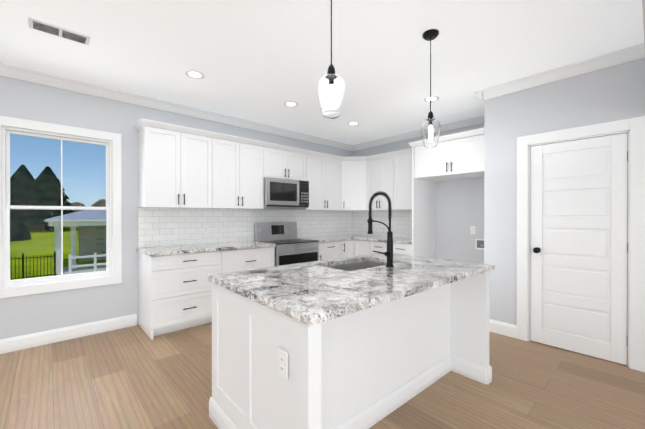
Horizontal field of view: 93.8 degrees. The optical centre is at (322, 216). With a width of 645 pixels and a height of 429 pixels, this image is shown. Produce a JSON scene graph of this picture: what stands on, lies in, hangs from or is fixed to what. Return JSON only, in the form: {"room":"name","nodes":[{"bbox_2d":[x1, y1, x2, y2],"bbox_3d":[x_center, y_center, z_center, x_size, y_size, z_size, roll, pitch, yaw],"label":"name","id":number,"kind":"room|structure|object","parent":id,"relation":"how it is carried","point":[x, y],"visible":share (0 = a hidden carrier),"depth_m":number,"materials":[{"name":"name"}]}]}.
{"room":"kitchen","nodes":[
{"label":"kitchen","id":0,"kind":"room"},
{"bbox_2d":[0,76,351,338],"bbox_3d":[-2.526,-0.068,3.459,8.650,2.743,0.150,0,0,-42],"label":"wall","id":1,"kind":"structure","parent":0,"point":[31,313],"depth_m":3.37,"materials":[{"name":"paint"}]},
{"bbox_2d":[0,116,121,297],"bbox_3d":[-2.778,-0.091,3.215,1.050,1.730,0.170,0,0,-42],"label":"double-hung window","id":2,"kind":"structure","parent":1,"relation":"in","point":[7,207],"depth_m":3.18,"materials":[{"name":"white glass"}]},
{"bbox_2d":[0,314,136,353],"bbox_3d":[-3.948,1.240,2.054,4.650,0.135,0.016,0,0,-42],"label":"baseboard","id":3,"kind":"structure","parent":1,"relation":"attached to","point":[16,343],"depth_m":3.17,"materials":[{"name":"white wood"}]},
{"bbox_2d":[138,118,185,207],"bbox_3d":[-1.946,-0.591,3.660,0.441,0.968,0.327,0,0,-42],"label":"upper cabinet","id":4,"kind":"object","parent":1,"relation":"attached to","point":[179,166],"depth_m":3.53,"materials":[{"name":"white wood"}]},
{"bbox_2d":[0,62,351,149],"bbox_3d":[-2.504,-1.389,3.319,8.500,0.100,0.080,0,0,-42],"label":"crown molding","id":5,"kind":"structure","parent":1,"relation":"attached to","point":[6,70],"depth_m":3.63,"materials":[{"name":"white wood"}]},
{"bbox_2d":[186,127,217,208],"bbox_3d":[-1.682,-0.592,3.901,0.500,0.968,0.327,0,0,-42],"label":"upper cabinet","id":6,"kind":"object","parent":1,"relation":"attached to","point":[201,145],"depth_m":3.82,"materials":[{"name":"white wood"}]},
{"bbox_2d":[218,134,245,208],"bbox_3d":[-1.398,-0.593,4.159,0.499,0.968,0.327,0,0,-42],"label":"upper cabinet","id":7,"kind":"object","parent":1,"relation":"attached to","point":[231,150],"depth_m":4.10,"materials":[{"name":"white wood"}]},
{"bbox_2d":[138,208,353,247],"bbox_3d":[-0.801,0.131,4.920,3.828,0.483,0.010,0,0,-42],"label":"tile backsplash","id":8,"kind":"structure","parent":1,"relation":"attached to","point":[158,227],"depth_m":4.32,"materials":[{"name":"white tile"}]},
{"bbox_2d":[246,138,265,208],"bbox_3d":[-1.134,-0.594,4.400,0.442,0.968,0.327,0,0,-42],"label":"upper cabinet","id":9,"kind":"object","parent":1,"relation":"attached to","point":[255,151],"depth_m":4.34,"materials":[{"name":"white wood"}]},
{"bbox_2d":[266,142,289,178],"bbox_3d":[-0.802,-0.827,4.702,0.457,0.503,0.327,0,0,-42],"label":"upper cabinet","id":10,"kind":"object","parent":1,"relation":"attached to","point":[277,157],"depth_m":4.60,"materials":[{"name":"white wood"}]},
{"bbox_2d":[264,177,308,207],"bbox_3d":[-0.636,-0.359,4.777,0.790,0.427,0.442,0,0,-42],"label":"over-the-range microwave","id":11,"kind":"object","parent":10,"relation":"attached to","point":[283,193],"visible":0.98,"depth_m":4.61,"materials":[{"name":"silver metal"}]},
{"bbox_2d":[290,147,305,180],"bbox_3d":[-0.548,-0.828,4.934,0.456,0.503,0.327,0,0,-42],"label":"upper cabinet","id":12,"kind":"object","parent":1,"relation":"attached to","point":[297,157],"depth_m":4.85,"materials":[{"name":"white wood"}]},
{"bbox_2d":[294,150,321,209],"bbox_3d":[-0.200,-0.596,5.252,0.486,0.968,0.327,0,0,-42],"label":"upper cabinet","id":13,"kind":"object","parent":1,"relation":"attached to","point":[313,159],"depth_m":5.10,"materials":[{"name":"white wood"}]},
{"bbox_2d":[322,154,341,209],"bbox_3d":[0.104,-0.597,5.503,0.530,0.968,0.364,0,0,-42],"label":"upper cabinet","id":14,"kind":"object","parent":1,"relation":"attached to","point":[331,164],"depth_m":5.37,"materials":[{"name":"white wood"}]},
{"bbox_2d":[342,156,365,209],"bbox_3d":[0.587,-0.603,5.725,0.688,0.980,0.688,0,0,-42],"label":"upper cabinet","id":15,"kind":"object","parent":1,"relation":"attached to","point":[353,167],"depth_m":5.54,"materials":[{"name":"white wood"}]},
{"bbox_2d":[0,0,643,144],"bbox_3d":[0.168,-1.471,0.498,8.650,0.080,8.150,0,0,-42],"label":"ceiling","id":16,"kind":"structure","parent":0,"point":[261,61],"depth_m":2.60,"materials":[{"name":"paint"}]},
{"bbox_2d":[28,17,90,45],"bbox_3d":[-2.039,-1.431,2.349,0.360,0.008,0.150,0,0,-42],"label":"ceiling vent","id":17,"kind":"object","parent":16,"relation":"in","point":[56,31],"visible":1,"depth_m":2.33,"materials":[{"name":"white metal"}]},
{"bbox_2d":[185,70,204,78],"bbox_3d":[-1.292,-1.435,3.058,0.180,0.005,0.180,0,0,-42],"label":"recessed light","id":18,"kind":"object","parent":16,"relation":"in","point":[194,74],"visible":1,"depth_m":3.05,"materials":[{"name":"white"}]},
{"bbox_2d":[284,101,297,106],"bbox_3d":[-0.405,-1.437,3.866,0.180,0.005,0.180,0,0,-42],"label":"recessed light","id":19,"kind":"object","parent":16,"relation":"in","point":[291,104],"visible":1,"depth_m":3.87,"materials":[{"name":"white"}]},
{"bbox_2d":[318,0,344,117],"bbox_3d":[0.048,-0.992,1.641,0.145,0.882,0.145,0,0,-42],"label":"pendant light","id":20,"kind":"object","parent":16,"relation":"hanging from","point":[331,87],"visible":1,"depth_m":1.59,"materials":[{"name":"clear glass"}]},
{"bbox_2d":[348,122,358,124],"bbox_3d":[0.482,-1.440,4.674,0.180,0.005,0.180,0,0,-42],"label":"recessed light","id":21,"kind":"object","parent":16,"relation":"in","point":[353,123],"visible":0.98,"depth_m":4.67,"materials":[{"name":"white"}]},
{"bbox_2d":[421,29,439,146],"bbox_3d":[0.850,-0.995,2.372,0.145,0.882,0.145,0,0,-42],"label":"pendant light","id":22,"kind":"object","parent":16,"relation":"hanging from","point":[430,128],"visible":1,"depth_m":2.33,"materials":[{"name":"clear glass"}]},
{"bbox_2d":[424,96,438,101],"bbox_3d":[1.336,-1.437,3.693,0.180,0.005,0.180,0,0,-42],"label":"recessed light","id":23,"kind":"object","parent":16,"relation":"in","point":[433,98],"visible":0.94,"depth_m":3.70,"materials":[{"name":"white"}]},
{"bbox_2d":[0,322,644,428],"bbox_3d":[0.168,1.342,0.506,8.650,0.060,8.150,0,0,-42],"label":"floor","id":24,"kind":"structure","parent":0,"point":[134,377],"depth_m":2.28,"materials":[{"name":"brown wood"}]},
{"bbox_2d":[138,246,274,339],"bbox_3d":[-1.431,0.858,3.914,1.538,0.887,0.652,0,0,-42],"label":"base cabinet","id":25,"kind":"object","parent":24,"relation":"on","point":[174,292],"visible":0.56,"depth_m":3.44,"materials":[{"name":"white wood"}]},
{"bbox_2d":[136,241,275,255],"bbox_3d":[-1.441,0.396,3.909,1.558,0.038,0.643,0,0,-42],"label":"countertop","id":26,"kind":"structure","parent":25,"relation":"on","point":[173,250],"depth_m":3.68,"materials":[{"name":"stone"}]},
{"bbox_2d":[254,222,318,265],"bbox_3d":[-0.535,0.697,4.669,0.786,1.205,0.687,0,0,-42],"label":"range","id":27,"kind":"object","parent":24,"relation":"on","point":[291,247],"visible":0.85,"depth_m":4.62,"materials":[{"name":"silver metal"}]},
{"bbox_2d":[318,241,340,259],"bbox_3d":[-0.070,0.855,5.154,0.536,0.887,0.652,0,0,-42],"label":"base cabinet","id":28,"kind":"object","parent":24,"relation":"on","point":[329,250],"visible":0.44,"depth_m":4.94,"materials":[{"name":"white wood"}]},
{"bbox_2d":[208,272,491,428],"bbox_3d":[0.299,0.864,2.183,1.879,0.886,1.099,0,0,-42],"label":"kitchen island","id":29,"kind":"object","parent":24,"relation":"on","point":[367,341],"depth_m":1.81,"materials":[{"name":"wood"}]},
{"bbox_2d":[208,252,494,331],"bbox_3d":[0.303,0.402,2.183,1.892,0.038,1.128,0,0,-42],"label":"island countertop","id":30,"kind":"structure","parent":29,"relation":"on","point":[324,293],"depth_m":1.81,"materials":[{"name":"grey stone"}]},
{"bbox_2d":[367,191,393,266],"bbox_3d":[0.441,0.090,2.357,0.090,0.581,0.244,0,0,-42],"label":"faucet","id":31,"kind":"object","parent":30,"relation":"on","point":[389,252],"visible":1,"depth_m":2.29,"materials":[{"name":"black metal"}]},
{"bbox_2d":[341,240,369,257],"bbox_3d":[0.579,0.854,5.546,0.948,0.887,0.948,0,0,-42],"label":"base cabinet","id":32,"kind":"object","parent":24,"relation":"on","point":[349,248],"visible":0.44,"depth_m":5.23,"materials":[{"name":"white wood"}]},
{"bbox_2d":[298,236,353,242],"bbox_3d":[0.032,0.392,5.249,0.818,0.038,0.647,0,0,-42],"label":"countertop","id":33,"kind":"structure","parent":32,"relation":"on","point":[321,239],"depth_m":5.12,"materials":[{"name":"stone"}]},
{"bbox_2d":[336,235,411,243],"bbox_3d":[0.961,0.392,5.333,0.668,0.038,1.776,0,0,-42],"label":"countertop","id":34,"kind":"structure","parent":32,"relation":"on","point":[356,237],"depth_m":5.12,"materials":[{"name":"stone"}]},
{"bbox_2d":[370,241,411,254],"bbox_3d":[1.287,0.855,4.988,0.652,0.887,0.826,0,0,-42],"label":"base cabinet","id":35,"kind":"object","parent":24,"relation":"on","point":[400,248],"visible":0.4,"depth_m":4.74,"materials":[{"name":"white wood"}]},
{"bbox_2d":[412,147,434,257],"bbox_3d":[1.571,0.137,4.667,0.663,2.325,0.025,0,0,-42],"label":"panel","id":36,"kind":"object","parent":24,"relation":"on","point":[423,218],"visible":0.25,"depth_m":4.61,"materials":[{"name":"white wood"}]},
{"bbox_2d":[352,123,627,335],"bbox_3d":[3.360,-0.068,3.310,0.150,2.743,8.000,0,0,-42],"label":"wall","id":37,"kind":"structure","parent":0,"point":[459,207],"depth_m":4.63,"materials":[{"name":"paint"}]},
{"bbox_2d":[366,154,381,209],"bbox_3d":[1.005,-0.597,5.508,0.364,0.968,0.400,0,0,-42],"label":"upper cabinet","id":38,"kind":"object","parent":37,"relation":"attached to","point":[373,163],"depth_m":5.39,"materials":[{"name":"white wood"}]},
{"bbox_2d":[354,210,411,237],"bbox_3d":[1.217,0.130,5.540,0.010,0.483,1.740,0,0,-42],"label":"tile backsplash","id":39,"kind":"structure","parent":37,"relation":"attached to","point":[402,219],"depth_m":5.60,"materials":[{"name":"white tile"}]},
{"bbox_2d":[382,154,389,209],"bbox_3d":[1.216,-0.596,5.303,0.327,0.968,0.413,0,0,-42],"label":"upper cabinet","id":40,"kind":"object","parent":37,"relation":"attached to","point":[385,157],"depth_m":5.20,"materials":[{"name":"white wood"}]},
{"bbox_2d":[390,148,411,209],"bbox_3d":[1.482,-0.595,5.012,0.327,0.968,0.605,0,0,-42],"label":"upper cabinet","id":41,"kind":"object","parent":37,"relation":"attached to","point":[400,160],"depth_m":4.98,"materials":[{"name":"white wood"}]},
{"bbox_2d":[352,114,483,149],"bbox_3d":[1.581,-1.395,5.087,0.080,0.100,2.770,0,0,-42],"label":"crown molding","id":42,"kind":"structure","parent":37,"relation":"attached to","point":[479,119],"depth_m":5.11,"materials":[{"name":"white wood"}]},
{"bbox_2d":[408,127,483,180],"bbox_3d":[1.901,-0.827,4.272,0.703,0.525,1.128,0,0,-42],"label":"upper cabinet","id":43,"kind":"object","parent":37,"relation":"attached to","point":[456,156],"visible":0.73,"depth_m":4.05,"materials":[{"name":"white wood"}]},
{"bbox_2d":[470,226,475,233],"bbox_3d":[2.217,0.200,4.447,0.008,0.116,0.072,0,0,-42],"label":"outlet","id":44,"kind":"object","parent":37,"relation":"attached to","point":[472,229],"visible":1,"depth_m":4.44,"materials":[{"name":"white plastic"}]},
{"bbox_2d":[475,239,483,249],"bbox_3d":[2.283,0.401,4.359,0.030,0.150,0.150,0,0,-42],"label":"outlet box","id":45,"kind":"object","parent":37,"relation":"attached to","point":[479,243],"visible":0.9,"depth_m":4.38,"materials":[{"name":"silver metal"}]},
{"bbox_2d":[484,58,644,324],"bbox_3d":[3.636,-0.063,1.619,0.120,2.743,5.130,0,0,-42],"label":"wall","id":46,"kind":"structure","parent":0,"point":[612,93],"depth_m":3.21,"materials":[{"name":"paint"}]},
{"bbox_2d":[489,319,516,338],"bbox_3d":[1.979,1.236,3.340,0.016,0.135,0.300,0,0,-42],"label":"baseboard","id":47,"kind":"structure","parent":46,"relation":"attached to","point":[498,327],"depth_m":3.32,"materials":[{"name":"white wood"}]},
{"bbox_2d":[474,42,644,99],"bbox_3d":[2.238,-1.388,3.000,0.080,0.100,1.360,0,0,-42],"label":"crown molding","id":48,"kind":"structure","parent":46,"relation":"attached to","point":[619,56],"depth_m":2.88,"materials":[{"name":"white wood"}]},
{"bbox_2d":[530,133,627,364],"bbox_3d":[2.405,0.284,2.874,0.103,2.026,0.729,0,0,-42],"label":"pantry door","id":49,"kind":"structure","parent":46,"relation":"in","point":[578,239],"depth_m":2.86,"materials":[{"name":"white wood"}]},
{"bbox_2d":[517,116,644,371],"bbox_3d":[2.441,0.230,2.916,0.140,2.150,0.945,0,0,-42],"label":"door frame","id":50,"kind":"structure","parent":46,"relation":"attached to","point":[635,126],"depth_m":2.61,"materials":[{"name":"white wood"}]},
{"bbox_2d":[642,0,644,47],"bbox_3d":[-0.022,-1.142,-0.087,7.578,0.571,0.160,0,0,-42],"label":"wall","id":51,"kind":"structure","parent":0,"point":[643,5],"depth_m":1.30,"materials":[{"name":"paint"}]},
{"label":"outside","id":52,"kind":"structure","parent":0,"visible":0},
{"bbox_2d":[10,225,105,279],"bbox_3d":[-43.705,1.054,47.417,110.000,3.080,119.400,0,0,-42],"label":"lawn","id":53,"kind":"structure","parent":52,"point":[35,246],"depth_m":19.84,"materials":[{"name":"green plant"}]},
{"bbox_2d":[10,217,30,241],"bbox_3d":[-24.662,1.125,22.828,3.695,2.239,4.632,0,0,-42],"label":"shrubs","id":54,"kind":"object","parent":53,"relation":"on","point":[19,230],"depth_m":23.67,"materials":[{"name":"green plant"}]},
{"bbox_2d":[10,251,55,279],"bbox_3d":[-12.535,2.121,12.643,2.080,1.150,0.060,0,0,-42],"label":"iron fence","id":55,"kind":"object","parent":53,"relation":"on","point":[33,276],"depth_m":12.82,"materials":[{"name":"black metal"}]},
{"bbox_2d":[10,165,73,229],"bbox_3d":[-31.998,-2.099,32.843,8.772,7.052,13.100,0,0,-42],"label":"conifer trees","id":56,"kind":"object","parent":53,"relation":"on","point":[29,185],"depth_m":30.54,"materials":[{"name":"green plant"}]},
{"bbox_2d":[58,265,105,274],"bbox_3d":[-11.437,2.720,16.621,4.800,0.130,6.400,0,0,-42],"label":"patio","id":57,"kind":"structure","parent":53,"relation":"on","point":[84,269],"depth_m":15.14,"materials":[{"name":"concrete"}]},
{"bbox_2d":[44,210,105,273],"bbox_3d":[-12.018,1.144,16.697,4.950,3.020,4.700,0,0,-42],"label":"pavilion","id":58,"kind":"object","parent":57,"relation":"on","point":[92,223],"depth_m":15.34,"materials":[{"name":"metal"}]},
{"bbox_2d":[68,253,105,273],"bbox_3d":[-9.935,2.175,14.674,3.700,0.970,0.100,0,0,-42],"label":"fence","id":59,"kind":"object","parent":57,"relation":"on","point":[71,266],"depth_m":13.81,"materials":[{"name":"white wood"}]},
{"bbox_2d":[69,199,105,211],"bbox_3d":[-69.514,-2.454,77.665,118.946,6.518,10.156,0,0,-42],"label":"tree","id":60,"kind":"object","parent":53,"relation":"on","point":[100,203],"depth_m":82.88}
]}

